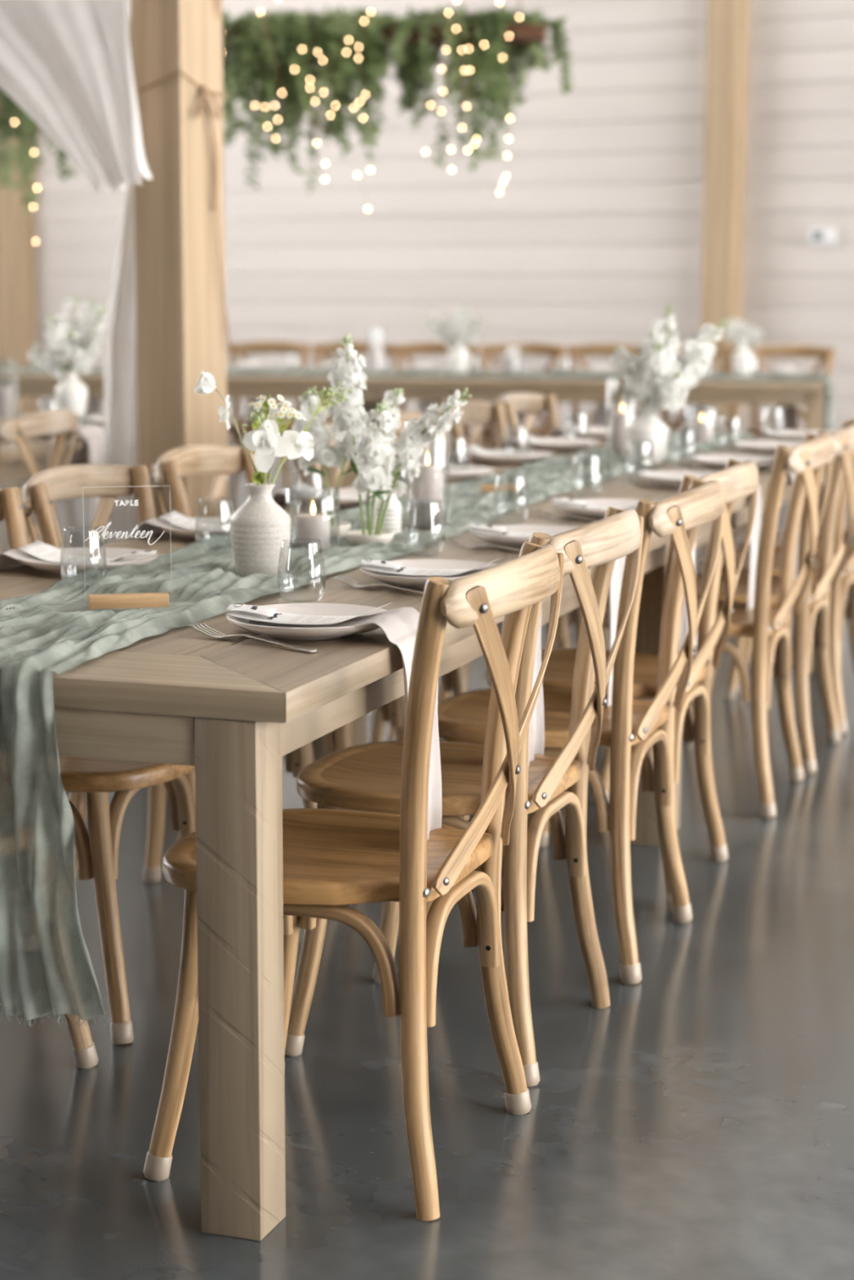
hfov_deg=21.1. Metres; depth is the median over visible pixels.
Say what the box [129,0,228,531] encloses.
timber post
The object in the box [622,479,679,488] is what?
fork
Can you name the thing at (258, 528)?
bottle vase
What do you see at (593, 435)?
dinner plate
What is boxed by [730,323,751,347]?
flower
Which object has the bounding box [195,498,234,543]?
glass
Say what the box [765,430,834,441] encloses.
dinner plate
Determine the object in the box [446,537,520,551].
fork
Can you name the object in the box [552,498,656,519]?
dinner plate
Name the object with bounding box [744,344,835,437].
chair
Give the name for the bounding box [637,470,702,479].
menu card
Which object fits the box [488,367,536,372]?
dinner plate
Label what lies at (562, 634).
chair
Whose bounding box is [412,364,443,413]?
linen napkin
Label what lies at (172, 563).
fork
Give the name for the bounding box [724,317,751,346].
flower
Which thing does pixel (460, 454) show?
linen napkin
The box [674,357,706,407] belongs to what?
flower
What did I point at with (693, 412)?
linen napkin
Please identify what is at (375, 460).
flower
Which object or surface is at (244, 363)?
menu card
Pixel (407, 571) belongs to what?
menu card
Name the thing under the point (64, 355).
flower
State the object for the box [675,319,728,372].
flower
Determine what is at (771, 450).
dinner plate
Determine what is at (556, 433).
linen napkin
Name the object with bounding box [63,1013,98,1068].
chair
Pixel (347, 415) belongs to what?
flower
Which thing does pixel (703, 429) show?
pillar candle
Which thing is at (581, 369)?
dinner plate
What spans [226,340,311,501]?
chair
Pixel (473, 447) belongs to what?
salad plate
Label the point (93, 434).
linen napkin
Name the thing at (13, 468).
table
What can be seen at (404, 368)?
dinner plate
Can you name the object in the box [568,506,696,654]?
linen napkin
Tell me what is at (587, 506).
salad plate
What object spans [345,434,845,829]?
table
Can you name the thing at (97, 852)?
chair
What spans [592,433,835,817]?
chair
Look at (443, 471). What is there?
menu card
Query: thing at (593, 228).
wall
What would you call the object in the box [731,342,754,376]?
bottle vase
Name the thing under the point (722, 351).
chair
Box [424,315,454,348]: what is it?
flower
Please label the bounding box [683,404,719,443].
glass
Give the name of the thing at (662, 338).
flower
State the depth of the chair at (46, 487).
4.76 m
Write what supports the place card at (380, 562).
on the menu card at (407, 571)
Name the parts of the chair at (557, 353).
leg, post, seat, rail, post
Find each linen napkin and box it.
[0,543,137,570]
[71,362,102,415]
[76,424,104,520]
[127,515,210,539]
[239,363,268,425]
[248,606,442,840]
[271,488,377,503]
[378,564,544,766]
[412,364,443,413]
[443,448,481,464]
[486,534,626,708]
[497,435,533,449]
[500,365,530,429]
[546,425,579,437]
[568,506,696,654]
[589,366,617,426]
[651,476,761,611]
[684,368,711,431]
[755,457,800,579]
[772,368,803,431]
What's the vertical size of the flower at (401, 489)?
0.223 m
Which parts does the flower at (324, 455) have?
stem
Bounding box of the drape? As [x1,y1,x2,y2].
[0,0,152,545]
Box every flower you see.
[27,341,71,380]
[44,314,69,371]
[53,329,86,370]
[56,306,106,374]
[59,294,91,371]
[66,297,105,374]
[291,390,348,525]
[324,333,368,534]
[328,430,364,516]
[351,401,395,534]
[369,442,430,534]
[370,387,404,534]
[374,386,471,534]
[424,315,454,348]
[447,306,471,339]
[453,316,483,344]
[462,326,473,345]
[608,346,646,408]
[631,342,671,403]
[633,303,680,381]
[635,330,659,381]
[646,369,688,414]
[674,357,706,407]
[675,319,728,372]
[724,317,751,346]
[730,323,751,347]
[737,324,763,347]
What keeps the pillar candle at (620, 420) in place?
in the glass at (606, 377)
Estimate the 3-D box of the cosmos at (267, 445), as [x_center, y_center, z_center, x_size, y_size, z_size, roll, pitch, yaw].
[-0.283,-0.293,4.027,0.085,0.184,0.059,6,11,34]
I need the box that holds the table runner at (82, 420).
[13,413,103,425]
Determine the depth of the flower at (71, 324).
8.27 m
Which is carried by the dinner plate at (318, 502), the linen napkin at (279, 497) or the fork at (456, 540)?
the linen napkin at (279, 497)
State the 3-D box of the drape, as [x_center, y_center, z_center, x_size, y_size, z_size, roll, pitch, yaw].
[-1.541,-1.531,7.287,1.717,3.285,0.439,4,10,25]
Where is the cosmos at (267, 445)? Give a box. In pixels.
[242,419,293,485]
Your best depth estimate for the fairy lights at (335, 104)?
10.96 m
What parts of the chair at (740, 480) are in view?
leg, seat, post, post, rail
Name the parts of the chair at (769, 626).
leg, seat, post, post, rail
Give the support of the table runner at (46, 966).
on the table at (230, 708)
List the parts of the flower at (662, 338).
stem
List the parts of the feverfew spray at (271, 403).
stem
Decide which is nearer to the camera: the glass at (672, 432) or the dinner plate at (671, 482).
the dinner plate at (671, 482)
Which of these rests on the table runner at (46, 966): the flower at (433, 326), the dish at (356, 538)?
the dish at (356, 538)
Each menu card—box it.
[78,422,88,426]
[85,415,103,420]
[235,361,258,366]
[358,557,501,576]
[411,363,431,368]
[442,466,494,472]
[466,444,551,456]
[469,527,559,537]
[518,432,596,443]
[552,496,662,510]
[565,422,610,432]
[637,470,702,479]
[689,453,774,462]
[733,440,801,446]
[765,427,839,435]
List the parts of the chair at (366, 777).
leg, leg, seat, post, rail, post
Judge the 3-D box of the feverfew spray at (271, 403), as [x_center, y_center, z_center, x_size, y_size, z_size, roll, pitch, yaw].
[-0.281,-0.320,4.055,0.080,0.226,0.052,3,10,19]
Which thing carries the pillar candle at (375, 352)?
in the glass
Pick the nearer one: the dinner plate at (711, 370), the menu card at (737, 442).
the menu card at (737, 442)
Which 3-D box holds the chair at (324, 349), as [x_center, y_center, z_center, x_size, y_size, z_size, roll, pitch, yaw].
[-0.450,-1.201,12.843,0.487,0.916,0.566,2,9,11]
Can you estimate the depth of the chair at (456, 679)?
5.70 m
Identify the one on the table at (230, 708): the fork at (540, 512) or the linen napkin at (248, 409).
the fork at (540, 512)
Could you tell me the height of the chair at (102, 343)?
0.916 m
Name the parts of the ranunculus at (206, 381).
stem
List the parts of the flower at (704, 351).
stem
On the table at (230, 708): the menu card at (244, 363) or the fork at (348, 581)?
the fork at (348, 581)
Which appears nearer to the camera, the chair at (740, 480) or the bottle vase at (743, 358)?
the chair at (740, 480)
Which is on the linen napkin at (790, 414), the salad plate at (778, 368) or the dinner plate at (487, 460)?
the salad plate at (778, 368)
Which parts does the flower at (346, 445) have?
stem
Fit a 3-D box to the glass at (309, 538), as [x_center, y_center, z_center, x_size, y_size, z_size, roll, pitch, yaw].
[-0.206,-0.111,3.762,0.080,0.106,0.080,-3,9,-16]
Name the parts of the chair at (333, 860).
leg, leg, seat, post, rail, post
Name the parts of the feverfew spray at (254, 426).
stem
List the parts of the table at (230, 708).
leg, leg, leg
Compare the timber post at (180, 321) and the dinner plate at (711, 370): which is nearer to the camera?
the timber post at (180, 321)
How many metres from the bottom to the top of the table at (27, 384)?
0.762 m
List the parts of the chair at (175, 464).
post, rail, post, leg, leg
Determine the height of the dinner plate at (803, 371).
0.028 m
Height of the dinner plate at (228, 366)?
0.028 m
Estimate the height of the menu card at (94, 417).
0.029 m
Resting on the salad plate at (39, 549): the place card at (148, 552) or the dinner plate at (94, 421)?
the place card at (148, 552)
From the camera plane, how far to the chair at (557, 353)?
12.82 m
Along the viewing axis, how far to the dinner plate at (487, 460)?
6.50 m
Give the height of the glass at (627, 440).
0.106 m
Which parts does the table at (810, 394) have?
leg, leg, leg, leg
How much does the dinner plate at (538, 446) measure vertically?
0.028 m
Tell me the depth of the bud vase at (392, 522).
4.71 m
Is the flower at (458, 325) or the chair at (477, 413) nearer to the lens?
the chair at (477, 413)
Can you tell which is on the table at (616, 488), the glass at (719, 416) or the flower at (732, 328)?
the glass at (719, 416)
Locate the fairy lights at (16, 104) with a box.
[13,103,39,242]
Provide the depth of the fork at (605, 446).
7.08 m
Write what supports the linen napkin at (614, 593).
on the dinner plate at (516, 543)
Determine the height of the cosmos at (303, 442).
0.164 m
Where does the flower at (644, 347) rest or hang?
in the bottle vase at (646, 428)
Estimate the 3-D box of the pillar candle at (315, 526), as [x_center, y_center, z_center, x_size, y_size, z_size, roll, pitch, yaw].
[-0.222,-0.226,4.480,0.065,0.091,0.065,3,10,19]
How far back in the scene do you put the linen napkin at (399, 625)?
3.45 m
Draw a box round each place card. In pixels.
[115,550,157,557]
[225,603,276,616]
[359,558,401,568]
[469,523,506,532]
[552,497,585,505]
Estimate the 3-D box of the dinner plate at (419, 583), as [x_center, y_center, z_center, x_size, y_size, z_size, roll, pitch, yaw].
[0.010,-0.112,4.014,0.255,0.028,0.255,3,10,19]
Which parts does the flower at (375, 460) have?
stem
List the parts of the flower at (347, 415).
stem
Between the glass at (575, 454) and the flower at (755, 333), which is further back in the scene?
the flower at (755, 333)
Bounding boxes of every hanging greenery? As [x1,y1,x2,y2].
[0,88,75,215]
[128,0,573,195]
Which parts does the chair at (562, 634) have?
post, rail, post, leg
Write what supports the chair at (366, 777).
on the floor
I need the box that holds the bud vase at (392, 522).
[373,493,401,534]
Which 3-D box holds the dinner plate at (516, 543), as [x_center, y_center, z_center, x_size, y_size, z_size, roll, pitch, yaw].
[0.213,-0.203,4.586,0.255,0.028,0.255,3,10,19]
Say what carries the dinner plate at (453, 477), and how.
on the table at (616, 488)
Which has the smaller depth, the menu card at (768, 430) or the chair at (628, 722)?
the chair at (628, 722)
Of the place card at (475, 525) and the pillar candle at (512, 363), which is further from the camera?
the pillar candle at (512, 363)
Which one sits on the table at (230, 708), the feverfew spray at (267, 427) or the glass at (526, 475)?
the glass at (526, 475)
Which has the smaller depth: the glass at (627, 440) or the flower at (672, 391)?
the glass at (627, 440)
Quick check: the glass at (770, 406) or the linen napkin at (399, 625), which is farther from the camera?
the glass at (770, 406)
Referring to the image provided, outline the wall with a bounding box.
[32,0,853,469]
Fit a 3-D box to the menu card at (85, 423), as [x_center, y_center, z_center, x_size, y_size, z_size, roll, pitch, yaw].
[-1.247,-0.710,7.608,0.236,0.029,0.092,2,9,14]
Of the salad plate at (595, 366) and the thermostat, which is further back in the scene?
the thermostat
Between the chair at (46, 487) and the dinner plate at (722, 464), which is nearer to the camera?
the chair at (46, 487)
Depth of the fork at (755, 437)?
7.38 m
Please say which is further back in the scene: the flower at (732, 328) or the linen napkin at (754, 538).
the flower at (732, 328)
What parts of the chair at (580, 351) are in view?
post, seat, rail, post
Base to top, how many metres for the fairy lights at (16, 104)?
1.035 m
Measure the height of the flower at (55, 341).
0.273 m
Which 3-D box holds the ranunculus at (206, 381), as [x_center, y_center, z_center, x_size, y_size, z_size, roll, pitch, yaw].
[-0.355,-0.344,4.084,0.129,0.265,0.044,3,10,19]
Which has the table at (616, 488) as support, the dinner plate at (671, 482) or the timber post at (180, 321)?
the dinner plate at (671, 482)
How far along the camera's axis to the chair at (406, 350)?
12.92 m
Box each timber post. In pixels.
[0,93,39,415]
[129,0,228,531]
[699,0,750,431]
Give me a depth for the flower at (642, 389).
6.37 m
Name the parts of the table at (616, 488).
leg, leg, leg, leg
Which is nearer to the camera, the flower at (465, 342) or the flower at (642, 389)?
the flower at (642, 389)
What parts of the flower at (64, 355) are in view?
stem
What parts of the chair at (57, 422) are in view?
post, rail, post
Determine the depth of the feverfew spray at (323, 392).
4.16 m
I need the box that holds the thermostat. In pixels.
[808,227,835,245]
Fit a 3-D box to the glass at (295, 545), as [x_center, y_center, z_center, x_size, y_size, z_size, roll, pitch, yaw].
[-0.222,-0.236,4.478,0.105,0.122,0.105,3,10,19]
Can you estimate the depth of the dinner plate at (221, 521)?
4.63 m
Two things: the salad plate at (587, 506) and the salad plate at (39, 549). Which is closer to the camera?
the salad plate at (39, 549)
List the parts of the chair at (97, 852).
rail, post, leg, seat, leg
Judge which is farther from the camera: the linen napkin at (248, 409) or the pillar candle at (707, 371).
the linen napkin at (248, 409)
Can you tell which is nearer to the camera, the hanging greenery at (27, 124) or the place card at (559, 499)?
the place card at (559, 499)
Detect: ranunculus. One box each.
[193,371,257,472]
[217,395,257,485]
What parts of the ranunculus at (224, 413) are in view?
stem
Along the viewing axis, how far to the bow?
6.96 m
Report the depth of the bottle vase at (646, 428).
6.43 m
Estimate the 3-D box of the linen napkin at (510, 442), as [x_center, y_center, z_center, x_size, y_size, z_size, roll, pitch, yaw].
[0.355,-0.453,7.095,0.284,0.350,0.166,3,10,19]
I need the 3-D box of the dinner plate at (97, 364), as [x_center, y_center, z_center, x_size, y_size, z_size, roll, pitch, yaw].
[-1.941,-1.522,12.793,0.255,0.028,0.255,2,9,10]
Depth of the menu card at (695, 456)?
6.43 m
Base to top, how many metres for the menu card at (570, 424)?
0.029 m
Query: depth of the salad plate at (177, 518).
4.72 m
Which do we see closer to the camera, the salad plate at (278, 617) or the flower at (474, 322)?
the salad plate at (278, 617)
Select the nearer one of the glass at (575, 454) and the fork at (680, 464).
the glass at (575, 454)
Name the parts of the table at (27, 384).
leg, leg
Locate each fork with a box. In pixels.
[164,561,182,565]
[188,622,316,652]
[333,574,423,594]
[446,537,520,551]
[531,509,599,520]
[591,444,607,448]
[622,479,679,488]
[673,462,724,469]
[719,447,774,455]
[751,436,788,440]
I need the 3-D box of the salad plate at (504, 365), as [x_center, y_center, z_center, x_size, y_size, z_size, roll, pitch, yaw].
[0.453,-1.468,12.356,0.092,0.029,0.236,1,9,5]
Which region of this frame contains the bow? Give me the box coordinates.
[135,70,231,349]
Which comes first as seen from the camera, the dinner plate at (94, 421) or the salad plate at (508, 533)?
the salad plate at (508, 533)
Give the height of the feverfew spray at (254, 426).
0.195 m
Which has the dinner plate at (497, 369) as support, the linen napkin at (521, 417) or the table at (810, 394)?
the linen napkin at (521, 417)
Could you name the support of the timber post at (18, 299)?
on the floor
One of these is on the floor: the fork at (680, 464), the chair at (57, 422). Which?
the chair at (57, 422)
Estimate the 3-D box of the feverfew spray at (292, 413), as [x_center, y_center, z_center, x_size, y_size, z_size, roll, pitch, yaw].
[-0.256,-0.316,4.077,0.072,0.213,0.049,3,10,19]
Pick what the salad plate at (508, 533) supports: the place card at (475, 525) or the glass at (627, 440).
the place card at (475, 525)
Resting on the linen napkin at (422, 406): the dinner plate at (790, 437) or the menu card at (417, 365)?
the menu card at (417, 365)
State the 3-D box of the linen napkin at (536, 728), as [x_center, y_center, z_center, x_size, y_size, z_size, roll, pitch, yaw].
[0.054,0.038,4.025,0.284,0.350,0.166,3,10,19]
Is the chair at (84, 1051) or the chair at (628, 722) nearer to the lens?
the chair at (84, 1051)
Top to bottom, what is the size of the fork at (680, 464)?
0.015 m
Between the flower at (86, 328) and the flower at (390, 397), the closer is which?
the flower at (390, 397)
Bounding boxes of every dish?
[329,520,351,537]
[346,529,393,546]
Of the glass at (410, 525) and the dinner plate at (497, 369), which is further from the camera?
the dinner plate at (497, 369)
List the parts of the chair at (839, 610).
leg, leg, seat, post, post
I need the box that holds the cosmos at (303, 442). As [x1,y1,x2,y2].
[267,430,315,484]
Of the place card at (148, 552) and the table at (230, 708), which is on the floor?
the table at (230, 708)
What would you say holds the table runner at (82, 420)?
on the table at (13, 468)
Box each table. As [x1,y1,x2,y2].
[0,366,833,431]
[0,372,368,488]
[0,423,103,484]
[0,499,670,1240]
[340,375,825,488]
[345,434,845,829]
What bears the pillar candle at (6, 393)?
in the glass at (15, 358)
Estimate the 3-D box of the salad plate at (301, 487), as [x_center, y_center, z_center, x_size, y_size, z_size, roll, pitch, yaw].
[-0.192,-0.346,5.349,0.236,0.029,0.092,2,9,14]
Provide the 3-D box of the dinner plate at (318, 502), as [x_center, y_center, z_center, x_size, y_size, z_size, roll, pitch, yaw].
[-0.195,-0.328,5.359,0.255,0.028,0.255,3,10,19]
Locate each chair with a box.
[0,408,79,554]
[0,487,195,1044]
[19,463,317,883]
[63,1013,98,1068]
[66,341,103,402]
[142,542,564,1221]
[151,444,405,842]
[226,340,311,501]
[284,506,643,1087]
[293,423,468,742]
[300,341,395,484]
[376,411,571,741]
[395,342,479,453]
[426,479,724,984]
[440,400,608,676]
[478,342,566,449]
[485,458,758,911]
[493,392,560,648]
[564,342,645,435]
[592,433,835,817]
[661,344,738,432]
[681,420,853,773]
[698,417,853,733]
[736,531,851,692]
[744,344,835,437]
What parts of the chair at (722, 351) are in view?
post, seat, rail, post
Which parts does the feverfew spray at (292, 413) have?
stem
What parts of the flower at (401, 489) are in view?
stem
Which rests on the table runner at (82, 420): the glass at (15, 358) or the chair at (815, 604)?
the glass at (15, 358)
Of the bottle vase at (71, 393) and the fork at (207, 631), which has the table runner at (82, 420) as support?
the bottle vase at (71, 393)
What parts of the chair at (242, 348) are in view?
post, seat, rail, leg, post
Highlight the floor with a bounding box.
[0,463,853,1279]
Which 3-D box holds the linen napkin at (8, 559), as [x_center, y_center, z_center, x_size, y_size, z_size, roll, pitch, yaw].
[-0.661,0.006,4.218,0.290,0.350,0.175,3,10,19]
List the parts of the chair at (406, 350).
post, rail, seat, post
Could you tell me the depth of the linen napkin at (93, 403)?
13.00 m
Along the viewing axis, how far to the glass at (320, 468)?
5.10 m
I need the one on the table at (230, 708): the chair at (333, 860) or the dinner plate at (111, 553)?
the dinner plate at (111, 553)
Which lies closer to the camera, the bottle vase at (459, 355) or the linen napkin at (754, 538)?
the linen napkin at (754, 538)
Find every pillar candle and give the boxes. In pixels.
[0,385,13,419]
[296,501,329,549]
[369,345,382,371]
[412,453,442,527]
[506,355,518,373]
[610,403,632,453]
[690,413,711,442]
[699,360,710,374]
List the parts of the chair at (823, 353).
post, seat, rail, post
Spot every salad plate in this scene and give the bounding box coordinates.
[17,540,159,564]
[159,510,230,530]
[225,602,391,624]
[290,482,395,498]
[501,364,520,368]
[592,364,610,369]
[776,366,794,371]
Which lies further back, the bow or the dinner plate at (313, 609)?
the bow
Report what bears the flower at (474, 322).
in the bottle vase at (459, 355)
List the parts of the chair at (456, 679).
post, rail, post, leg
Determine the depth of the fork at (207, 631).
3.39 m
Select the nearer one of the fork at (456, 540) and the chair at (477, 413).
the fork at (456, 540)
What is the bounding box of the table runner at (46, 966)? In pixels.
[0,428,754,1027]
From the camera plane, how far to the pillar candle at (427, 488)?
4.83 m
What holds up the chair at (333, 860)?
on the floor
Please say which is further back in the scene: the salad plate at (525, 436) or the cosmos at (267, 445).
the salad plate at (525, 436)
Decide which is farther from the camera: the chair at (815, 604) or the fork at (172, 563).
the chair at (815, 604)
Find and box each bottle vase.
[55,370,87,417]
[230,482,290,577]
[448,340,470,373]
[626,404,668,466]
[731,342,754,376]
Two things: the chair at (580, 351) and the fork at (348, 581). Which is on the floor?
the chair at (580, 351)
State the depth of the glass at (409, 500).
4.42 m
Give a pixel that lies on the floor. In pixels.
(698, 1123)
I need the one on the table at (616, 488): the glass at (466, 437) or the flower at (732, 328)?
the glass at (466, 437)
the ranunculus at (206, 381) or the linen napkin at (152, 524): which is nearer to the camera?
the ranunculus at (206, 381)
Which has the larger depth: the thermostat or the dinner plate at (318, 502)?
the thermostat
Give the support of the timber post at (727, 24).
on the floor
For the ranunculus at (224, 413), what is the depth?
4.09 m
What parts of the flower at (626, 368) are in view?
stem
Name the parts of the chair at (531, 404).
post, rail, post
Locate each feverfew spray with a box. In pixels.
[241,408,269,432]
[247,394,291,485]
[251,422,280,485]
[262,402,302,485]
[272,381,353,483]
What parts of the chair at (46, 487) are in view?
post, rail, post, leg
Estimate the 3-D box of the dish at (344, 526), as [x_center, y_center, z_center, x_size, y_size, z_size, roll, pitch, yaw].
[-0.201,-0.227,4.728,0.090,0.026,0.090,3,10,19]
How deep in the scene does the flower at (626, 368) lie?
6.46 m
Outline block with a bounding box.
[480,484,516,493]
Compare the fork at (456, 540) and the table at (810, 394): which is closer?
the fork at (456, 540)
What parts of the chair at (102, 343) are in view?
rail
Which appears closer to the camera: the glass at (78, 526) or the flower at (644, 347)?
the glass at (78, 526)
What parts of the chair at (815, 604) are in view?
leg, seat, post, post, rail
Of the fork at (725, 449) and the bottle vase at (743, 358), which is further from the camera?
the bottle vase at (743, 358)
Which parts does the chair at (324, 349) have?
leg, post, rail, post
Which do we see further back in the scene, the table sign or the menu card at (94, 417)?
the menu card at (94, 417)
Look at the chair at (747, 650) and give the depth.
7.21 m
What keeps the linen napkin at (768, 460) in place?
on the dinner plate at (722, 464)
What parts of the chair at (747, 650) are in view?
leg, seat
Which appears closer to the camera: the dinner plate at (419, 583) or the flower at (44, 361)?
the dinner plate at (419, 583)
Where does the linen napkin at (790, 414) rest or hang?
on the dinner plate at (803, 371)
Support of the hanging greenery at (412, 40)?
hanging from the ceiling
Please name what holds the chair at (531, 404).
on the floor
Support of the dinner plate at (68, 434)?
on the table at (13, 468)
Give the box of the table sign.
[82,485,172,608]
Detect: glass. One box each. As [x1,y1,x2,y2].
[15,358,17,399]
[59,525,106,586]
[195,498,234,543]
[276,537,325,604]
[285,487,339,551]
[289,468,325,516]
[404,420,448,529]
[404,499,445,556]
[439,437,469,469]
[493,475,529,524]
[570,453,604,498]
[604,377,638,454]
[623,440,653,481]
[668,431,697,466]
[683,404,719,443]
[716,416,742,450]
[760,405,785,439]
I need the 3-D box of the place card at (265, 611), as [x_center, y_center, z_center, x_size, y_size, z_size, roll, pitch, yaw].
[-0.266,-0.046,3.480,0.072,0.014,0.054,1,9,3]
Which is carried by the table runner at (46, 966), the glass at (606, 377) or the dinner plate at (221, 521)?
the glass at (606, 377)
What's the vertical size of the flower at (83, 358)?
0.303 m
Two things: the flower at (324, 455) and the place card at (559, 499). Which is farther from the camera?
the place card at (559, 499)
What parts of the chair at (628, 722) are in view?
leg, seat, post, post, rail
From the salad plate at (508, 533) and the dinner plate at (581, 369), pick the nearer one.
the salad plate at (508, 533)
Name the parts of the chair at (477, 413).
post, rail, post, leg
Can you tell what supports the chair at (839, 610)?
on the floor
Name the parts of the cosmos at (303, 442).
stem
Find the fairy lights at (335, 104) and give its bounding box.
[222,0,519,209]
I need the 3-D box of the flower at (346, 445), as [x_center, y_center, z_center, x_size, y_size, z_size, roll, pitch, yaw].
[-0.163,-0.348,4.713,0.094,0.249,0.079,3,10,19]
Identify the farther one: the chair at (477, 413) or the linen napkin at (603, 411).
the linen napkin at (603, 411)
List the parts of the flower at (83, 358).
stem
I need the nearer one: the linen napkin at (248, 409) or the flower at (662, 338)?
the flower at (662, 338)
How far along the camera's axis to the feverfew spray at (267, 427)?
4.06 m
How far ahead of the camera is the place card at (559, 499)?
5.14 m
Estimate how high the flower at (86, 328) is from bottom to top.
0.330 m
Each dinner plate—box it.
[17,546,158,575]
[37,429,79,437]
[58,363,101,368]
[85,416,103,426]
[159,516,231,540]
[226,364,271,368]
[226,603,387,640]
[290,488,397,508]
[360,559,497,589]
[400,366,446,371]
[401,464,493,481]
[465,449,552,464]
[469,524,578,549]
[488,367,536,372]
[517,437,598,451]
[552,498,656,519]
[563,426,610,439]
[578,368,618,372]
[637,470,715,487]
[689,454,773,469]
[710,368,718,373]
[733,440,803,454]
[763,369,812,373]
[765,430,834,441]
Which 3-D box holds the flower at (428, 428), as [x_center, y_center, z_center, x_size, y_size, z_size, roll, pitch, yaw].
[-0.021,-0.345,4.515,0.228,0.306,0.067,3,9,16]
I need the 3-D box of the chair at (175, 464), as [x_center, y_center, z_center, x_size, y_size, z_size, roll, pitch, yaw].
[-0.302,0.028,5.178,0.566,0.916,0.487,3,10,19]
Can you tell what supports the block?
on the table runner at (46, 966)

